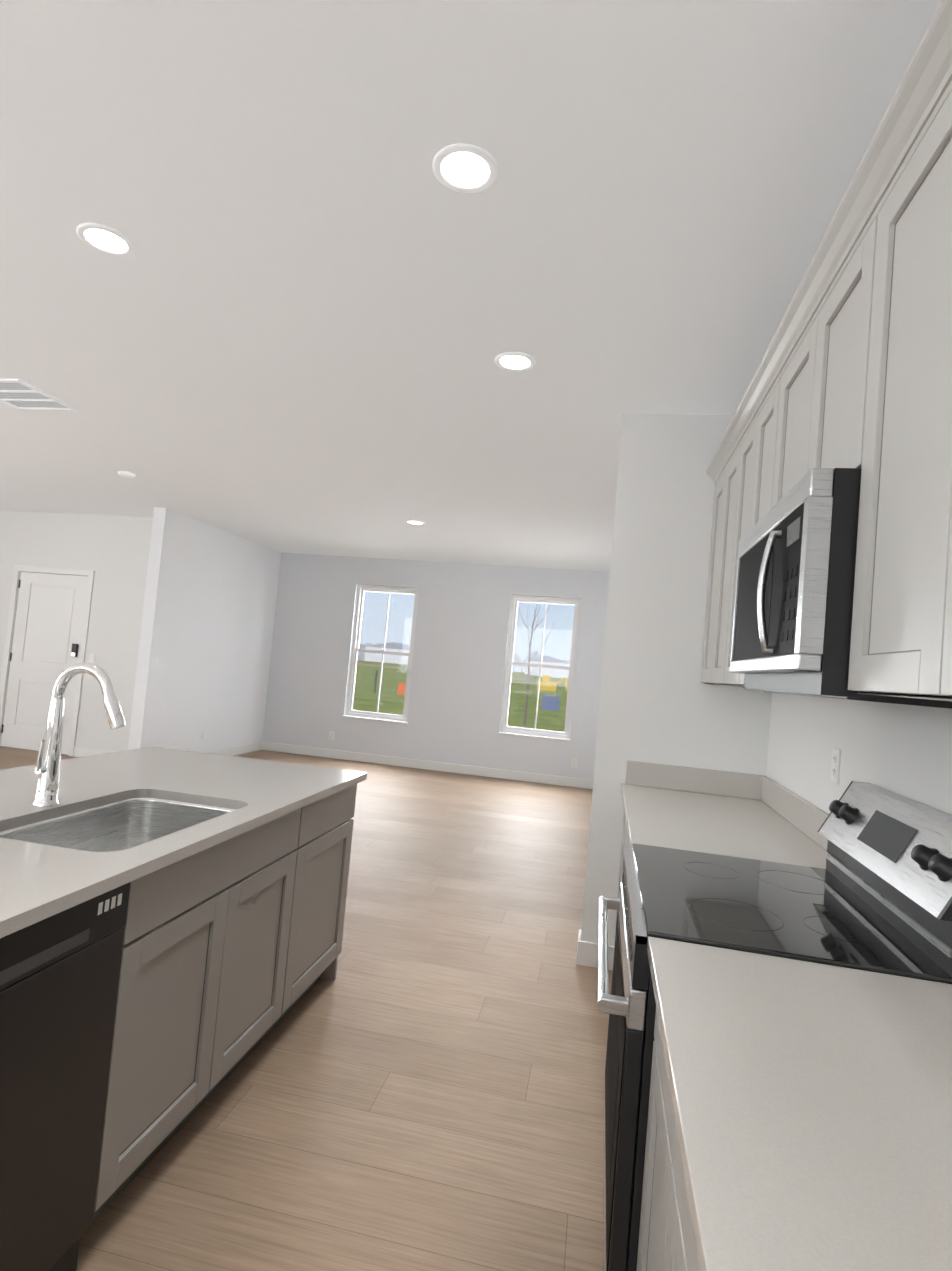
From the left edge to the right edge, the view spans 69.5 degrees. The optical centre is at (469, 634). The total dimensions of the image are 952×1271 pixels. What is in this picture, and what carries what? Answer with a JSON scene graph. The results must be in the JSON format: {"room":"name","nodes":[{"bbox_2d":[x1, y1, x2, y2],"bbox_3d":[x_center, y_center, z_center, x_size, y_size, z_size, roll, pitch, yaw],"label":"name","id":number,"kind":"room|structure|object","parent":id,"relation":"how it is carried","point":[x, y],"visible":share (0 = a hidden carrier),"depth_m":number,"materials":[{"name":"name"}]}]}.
{"room":"kitchen","nodes":[
{"label":"kitchen","id":0,"kind":"room"},
{"bbox_2d":[0,510,152,751],"bbox_3d":[-5.409,-0.083,8.113,4.340,2.770,0.140,5,-3,11],"label":"wall","id":1,"kind":"structure","parent":0,"point":[112,552],"depth_m":7.82,"materials":[{"name":"white paint"}]},
{"bbox_2d":[0,572,87,754],"bbox_3d":[-4.915,0.308,7.926,0.934,2.047,0.104,5,-3,11],"label":"entry door","id":2,"kind":"structure","parent":1,"relation":"in","point":[46,643],"depth_m":7.95,"materials":[{"name":"white wood"}]},
{"bbox_2d":[0,565,94,755],"bbox_3d":[-4.900,0.281,7.983,1.072,2.125,0.158,5,-3,11],"label":"door frame","id":3,"kind":"structure","parent":1,"relation":"attached to","point":[18,569],"depth_m":7.96,"materials":[{"name":"white wood"}]},
{"bbox_2d":[89,653,94,663],"bbox_3d":[-4.293,0.268,7.797,0.072,0.116,0.012,5,-3,11],"label":"light switch","id":4,"kind":"object","parent":1,"relation":"attached to","point":[91,658],"visible":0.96,"depth_m":7.79,"materials":[{"name":"white plastic"}]},
{"bbox_2d":[73,746,116,756],"bbox_3d":[-3.947,1.360,7.662,1.083,0.115,0.017,5,-3,11],"label":"baseboard","id":5,"kind":"structure","parent":1,"relation":"attached to","point":[78,751],"depth_m":7.73,"materials":[{"name":"white wood"}]},
{"bbox_2d":[128,507,280,751],"bbox_3d":[-3.076,0.136,8.412,0.140,2.770,2.740,5,-3,11],"label":"wall","id":6,"kind":"structure","parent":0,"point":[208,618],"depth_m":7.94,"materials":[{"name":"white paint"}]},
{"bbox_2d":[200,730,204,739],"bbox_3d":[-3.147,1.176,8.087,0.008,0.116,0.072,5,-3,11],"label":"outlet","id":7,"kind":"object","parent":6,"relation":"attached to","point":[202,735],"visible":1,"depth_m":8.08,"materials":[{"name":"white plastic"}]},
{"bbox_2d":[203,742,260,755],"bbox_3d":[-3.135,1.458,8.249,0.014,0.115,2.584,5,-3,11],"label":"baseboard","id":8,"kind":"structure","parent":6,"relation":"attached to","point":[232,751],"depth_m":8.91,"materials":[{"name":"white wood"}]},
{"bbox_2d":[0,746,612,1270],"bbox_3d":[-3.664,1.289,3.282,10.125,0.080,12.880,5,-3,11],"label":"floor","id":9,"kind":"structure","parent":0,"point":[418,1084],"depth_m":2.30,"materials":[{"name":"brown wood"}]},
{"bbox_2d":[0,783,356,1270],"bbox_3d":[-1.286,0.947,1.662,0.993,0.875,2.966,5,-3,11],"label":"kitchen island","id":10,"kind":"object","parent":9,"relation":"on","point":[171,927],"depth_m":1.66,"materials":[{"name":"grey wood"}]},
{"bbox_2d":[0,875,130,1270],"bbox_3d":[-0.910,0.965,1.252,0.093,0.869,0.612,5,-3,11],"label":"dishwasher","id":11,"kind":"object","parent":10,"relation":"in","point":[61,974],"depth_m":1.39,"materials":[{"name":"black metal"}]},
{"bbox_2d":[0,747,366,938],"bbox_3d":[-1.265,0.495,1.686,1.076,0.030,2.990,5,-3,11],"label":"island countertop","id":12,"kind":"structure","parent":10,"relation":"on","point":[39,882],"depth_m":2.11,"materials":[{"name":"white stone"}]},
{"bbox_2d":[24,663,125,806],"bbox_3d":[-1.131,0.293,1.993,0.261,0.423,0.088,5,-3,11],"label":"faucet","id":13,"kind":"object","parent":12,"relation":"on","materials":[{"name":"silver metal"}]},
{"bbox_2d":[0,791,243,854],"bbox_3d":[-0.994,0.659,1.970,0.488,0.247,0.738,5,-3,11],"label":"sink","id":14,"kind":"object","parent":12,"relation":"in","point":[109,826],"depth_m":2.24,"materials":[{"name":"silver metal"}]},
{"bbox_2d":[614,816,625,947],"bbox_3d":[0.994,1.208,3.024,0.642,0.875,0.576,5,-3,11],"label":"base cabinet","id":15,"kind":"object","parent":9,"relation":"on","point":[624,822],"depth_m":3.30,"materials":[{"name":"grey"}]},
{"bbox_2d":[621,784,825,868],"bbox_3d":[0.955,0.736,2.703,0.668,0.030,1.278,5,-3,11],"label":"countertop","id":16,"kind":"structure","parent":15,"relation":"on","point":[704,822],"depth_m":2.53,"materials":[{"name":"beige stone"}]},
{"bbox_2d":[622,844,629,871],"bbox_3d":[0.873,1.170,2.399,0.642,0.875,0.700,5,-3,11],"label":"base cabinet","id":17,"kind":"object","parent":9,"relation":"on","point":[627,845],"depth_m":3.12,"materials":[{"name":"grey wood"}]},
{"bbox_2d":[636,1024,693,1270],"bbox_3d":[0.591,1.081,0.945,0.642,0.875,0.728,5,-3,11],"label":"base cabinet","id":18,"kind":"object","parent":9,"relation":"on","point":[664,1241],"depth_m":1.17,"materials":[{"name":"grey wood"}]},
{"bbox_2d":[647,936,951,1270],"bbox_3d":[0.520,0.598,0.463,0.668,0.030,1.762,5,-3,11],"label":"countertop","id":19,"kind":"structure","parent":18,"relation":"on","point":[811,1102],"depth_m":0.86,"materials":[{"name":"beige stone"}]},
{"bbox_2d":[597,781,951,1270],"bbox_3d":[0.688,0.970,1.697,0.754,1.178,0.758,5,-3,11],"label":"range","id":20,"kind":"object","parent":9,"relation":"on","point":[875,895],"visible":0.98,"depth_m":1.53,"materials":[{"name":"black glass"}]},
{"bbox_2d":[262,553,609,779],"bbox_3d":[-0.137,0.428,9.150,5.365,2.770,0.140,5,-3,11],"label":"wall","id":21,"kind":"structure","parent":0,"point":[454,715],"depth_m":9.14,"materials":[{"name":"white paint"}]},
{"bbox_2d":[329,731,333,739],"bbox_3d":[-1.882,1.373,9.355,0.072,0.116,0.008,5,-3,11],"label":"outlet","id":22,"kind":"object","parent":21,"relation":"attached to","point":[331,735],"visible":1,"depth_m":9.35,"materials":[{"name":"white plastic"}]},
{"bbox_2d":[342,584,418,723],"bbox_3d":[-1.185,0.247,9.351,0.920,1.833,0.157,5,-3,11],"label":"window","id":23,"kind":"structure","parent":21,"relation":"in","point":[376,715],"depth_m":9.38,"materials":[{"name":"white plastic"}]},
{"bbox_2d":[261,741,592,788],"bbox_3d":[-0.268,1.744,9.016,5.365,0.115,0.017,5,-3,11],"label":"baseboard","id":24,"kind":"structure","parent":21,"relation":"attached to","point":[295,749],"depth_m":9.06,"materials":[{"name":"white wood"}]},
{"bbox_2d":[498,595,580,741],"bbox_3d":[0.924,0.414,8.931,0.934,1.833,0.157,5,-3,11],"label":"window","id":25,"kind":"structure","parent":21,"relation":"in","point":[537,733],"depth_m":8.95,"materials":[{"name":"white plastic"}]},
{"bbox_2d":[571,758,577,767],"bbox_3d":[1.335,1.628,8.715,0.072,0.116,0.008,5,-3,11],"label":"outlet","id":26,"kind":"object","parent":21,"relation":"attached to","point":[574,763],"visible":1,"depth_m":8.71,"materials":[{"name":"white plastic"}]},
{"bbox_2d":[0,0,940,571],"bbox_3d":[-3.413,-1.557,3.408,10.125,0.100,12.880,5,-3,11],"label":"ceiling","id":27,"kind":"structure","parent":0,"point":[310,308],"depth_m":2.23,"materials":[{"name":"white paint"}]},
{"bbox_2d":[0,379,77,410],"bbox_3d":[-2.645,-1.406,4.025,0.430,0.012,0.440,5,-3,11],"label":"ceiling vent","id":28,"kind":"object","parent":27,"relation":"in","point":[18,394],"visible":1,"depth_m":4.06,"materials":[{"name":"white metal"}]},
{"bbox_2d":[76,223,134,256],"bbox_3d":[-1.251,-1.359,2.364,0.180,0.007,0.180,5,-3,11],"label":"recessed light","id":29,"kind":"object","parent":27,"relation":"in","point":[106,239],"visible":1,"depth_m":2.35,"materials":[{"name":"white plastic"}]},
{"bbox_2d":[118,471,135,477],"bbox_3d":[-2.867,-1.337,5.737,0.136,0.036,0.136,5,-3,11],"label":"recessed light","id":30,"kind":"object","parent":27,"relation":"attached to","point":[125,474],"visible":1,"depth_m":5.70,"materials":[{"name":"white plastic"}]},
{"bbox_2d":[406,520,423,524],"bbox_3d":[-0.531,-1.102,6.729,0.180,0.007,0.180,5,-3,11],"label":"recessed light","id":31,"kind":"object","parent":27,"relation":"in","point":[413,522],"visible":1,"depth_m":6.71,"materials":[{"name":"white plastic"}]},
{"bbox_2d":[433,144,497,192],"bbox_3d":[-0.011,-1.271,1.874,0.180,0.007,0.180,5,-3,11],"label":"recessed light","id":32,"kind":"object","parent":27,"relation":"in","point":[467,168],"visible":1,"depth_m":1.86,"materials":[{"name":"white plastic"}]},
{"bbox_2d":[495,352,534,370],"bbox_3d":[0.201,-1.202,3.019,0.180,0.007,0.180,5,-3,11],"label":"recessed light","id":33,"kind":"object","parent":27,"relation":"in","point":[515,361],"visible":1,"depth_m":3.01,"materials":[{"name":"white plastic"}]},
{"bbox_2d":[581,413,771,945],"bbox_3d":[1.069,0.281,3.435,0.805,2.770,0.140,5,-3,11],"label":"wall","id":34,"kind":"structure","parent":0,"point":[661,702],"depth_m":3.41,"materials":[{"name":"white paint"}]},
{"bbox_2d":[577,929,613,964],"bbox_3d":[0.943,1.605,3.459,0.784,0.115,0.017,5,-3,11],"label":"baseboard","id":35,"kind":"structure","parent":34,"relation":"attached to","point":[586,953],"depth_m":3.36,"materials":[{"name":"white"}]},
{"bbox_2d":[626,760,761,799],"bbox_3d":[1.090,0.702,3.320,0.648,0.115,0.020,5,-3,11],"label":"backsplash","id":36,"kind":"structure","parent":34,"relation":"attached to","point":[685,779],"depth_m":3.31,"materials":[{"name":"beige stone"}]},
{"bbox_2d":[766,693,951,814],"bbox_3d":[1.343,0.258,2.373,0.140,2.770,12.880,5,-3,11],"label":"wall","id":37,"kind":"structure","parent":0,"point":[904,750],"depth_m":2.14,"materials":[{"name":"white paint"}]},
{"bbox_2d":[701,448,724,682],"bbox_3d":[1.306,-0.286,3.184,0.327,1.054,0.323,5,-3,11],"label":"upper cabinet","id":38,"kind":"object","parent":37,"relation":"attached to","point":[716,467],"depth_m":3.30,"materials":[{"name":"grey wood"}]},
{"bbox_2d":[705,428,736,684],"bbox_3d":[1.244,-0.305,2.867,0.327,1.054,0.324,5,-3,11],"label":"upper cabinet","id":39,"kind":"object","parent":37,"relation":"attached to","point":[731,444],"depth_m":3.00,"materials":[{"name":"grey wood"}]},
{"bbox_2d":[717,396,752,685],"bbox_3d":[1.184,-0.325,2.554,0.327,1.054,0.314,5,-3,11],"label":"upper cabinet","id":40,"kind":"object","parent":37,"relation":"attached to","point":[745,425],"depth_m":2.69,"materials":[{"name":"grey wood"}]},
{"bbox_2d":[733,352,776,686],"bbox_3d":[1.124,-0.343,2.246,0.327,1.054,0.316,5,-3,11],"label":"upper cabinet","id":41,"kind":"object","parent":37,"relation":"attached to","point":[763,394],"depth_m":2.37,"materials":[{"name":"grey wood"}]},
{"bbox_2d":[765,284,812,513],"bbox_3d":[1.057,-0.365,1.903,0.327,1.054,0.384,5,-3,11],"label":"upper cabinet","id":42,"kind":"object","parent":37,"relation":"attached to","point":[793,350],"depth_m":2.01,"materials":[{"name":"grey wood"}]},
{"bbox_2d":[762,776,828,851],"bbox_3d":[1.035,0.612,1.394,0.020,0.115,3.785,5,-3,11],"label":"backsplash","id":43,"kind":"structure","parent":37,"relation":"attached to","point":[808,818],"depth_m":2.68,"materials":[{"name":"beige stone"}]},
{"bbox_2d":[801,176,868,477],"bbox_3d":[0.984,-0.388,1.527,0.327,1.054,0.384,5,-3,11],"label":"upper cabinet","id":44,"kind":"object","parent":37,"relation":"attached to","point":[854,369],"depth_m":1.61,"materials":[{"name":"grey wood"}]},
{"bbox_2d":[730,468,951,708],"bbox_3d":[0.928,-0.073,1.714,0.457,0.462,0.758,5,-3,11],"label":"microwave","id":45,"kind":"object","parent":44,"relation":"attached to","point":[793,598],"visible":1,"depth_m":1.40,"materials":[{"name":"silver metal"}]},
{"bbox_2d":[830,747,840,783],"bbox_3d":[1.243,0.443,2.330,0.008,0.116,0.072,5,-3,11],"label":"outlet","id":46,"kind":"object","parent":37,"relation":"attached to","point":[835,764],"visible":1,"depth_m":2.32,"materials":[{"name":"white plastic"}]},
{"bbox_2d":[848,20,951,698],"bbox_3d":[0.911,-0.411,1.153,0.327,1.054,0.379,5,-3,11],"label":"upper cabinet","id":47,"kind":"object","parent":37,"relation":"attached to","point":[905,278],"depth_m":1.21,"materials":[{"name":"grey wood"}]},
{"bbox_2d":[925,224,951,701],"bbox_3d":[0.837,-0.434,0.772,0.327,1.054,0.398,5,-3,11],"label":"upper cabinet","id":48,"kind":"object","parent":37,"relation":"attached to","point":[938,641],"depth_m":1.01,"materials":[{"name":"grey wood"}]},
{"label":"outside","id":49,"kind":"structure","parent":0,"visible":0},
{"bbox_2d":[352,660,567,731],"bbox_3d":[57.295,20.071,298.159,500.000,0.100,590.450,5,-3,11],"label":"ground","id":50,"kind":"structure","parent":49,"point":[396,679],"depth_m":36.08,"materials":[{"name":"green plant"}]},
{"bbox_2d":[357,663,567,710],"bbox_3d":[16.134,6.117,85.784,120.000,1.850,124.000,5,-3,11],"label":"construction site","id":51,"kind":"object","parent":50,"relation":"on","point":[546,698],"depth_m":65.02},
{"bbox_2d":[357,642,569,678],"bbox_3d":[14.656,10.210,257.267,147.600,8.550,32.400,5,-3,11],"label":"houses","id":52,"kind":"structure","parent":50,"relation":"on","point":[373,657],"depth_m":258.99},
{"bbox_2d":[364,643,569,672],"bbox_3d":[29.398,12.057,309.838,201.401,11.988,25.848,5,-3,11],"label":"tree","id":53,"kind":"object","parent":50,"relation":"on","point":[532,653],"depth_m":301.75,"materials":[{"name":"white"}]},
{"bbox_2d":[515,603,550,727],"bbox_3d":[1.195,0.822,13.394,0.709,3.394,0.754,5,-3,11],"label":"tree","id":54,"kind":"object","parent":50,"relation":"on","point":[528,679],"depth_m":13.49,"materials":[{"name":"brown plant"}]}
]}

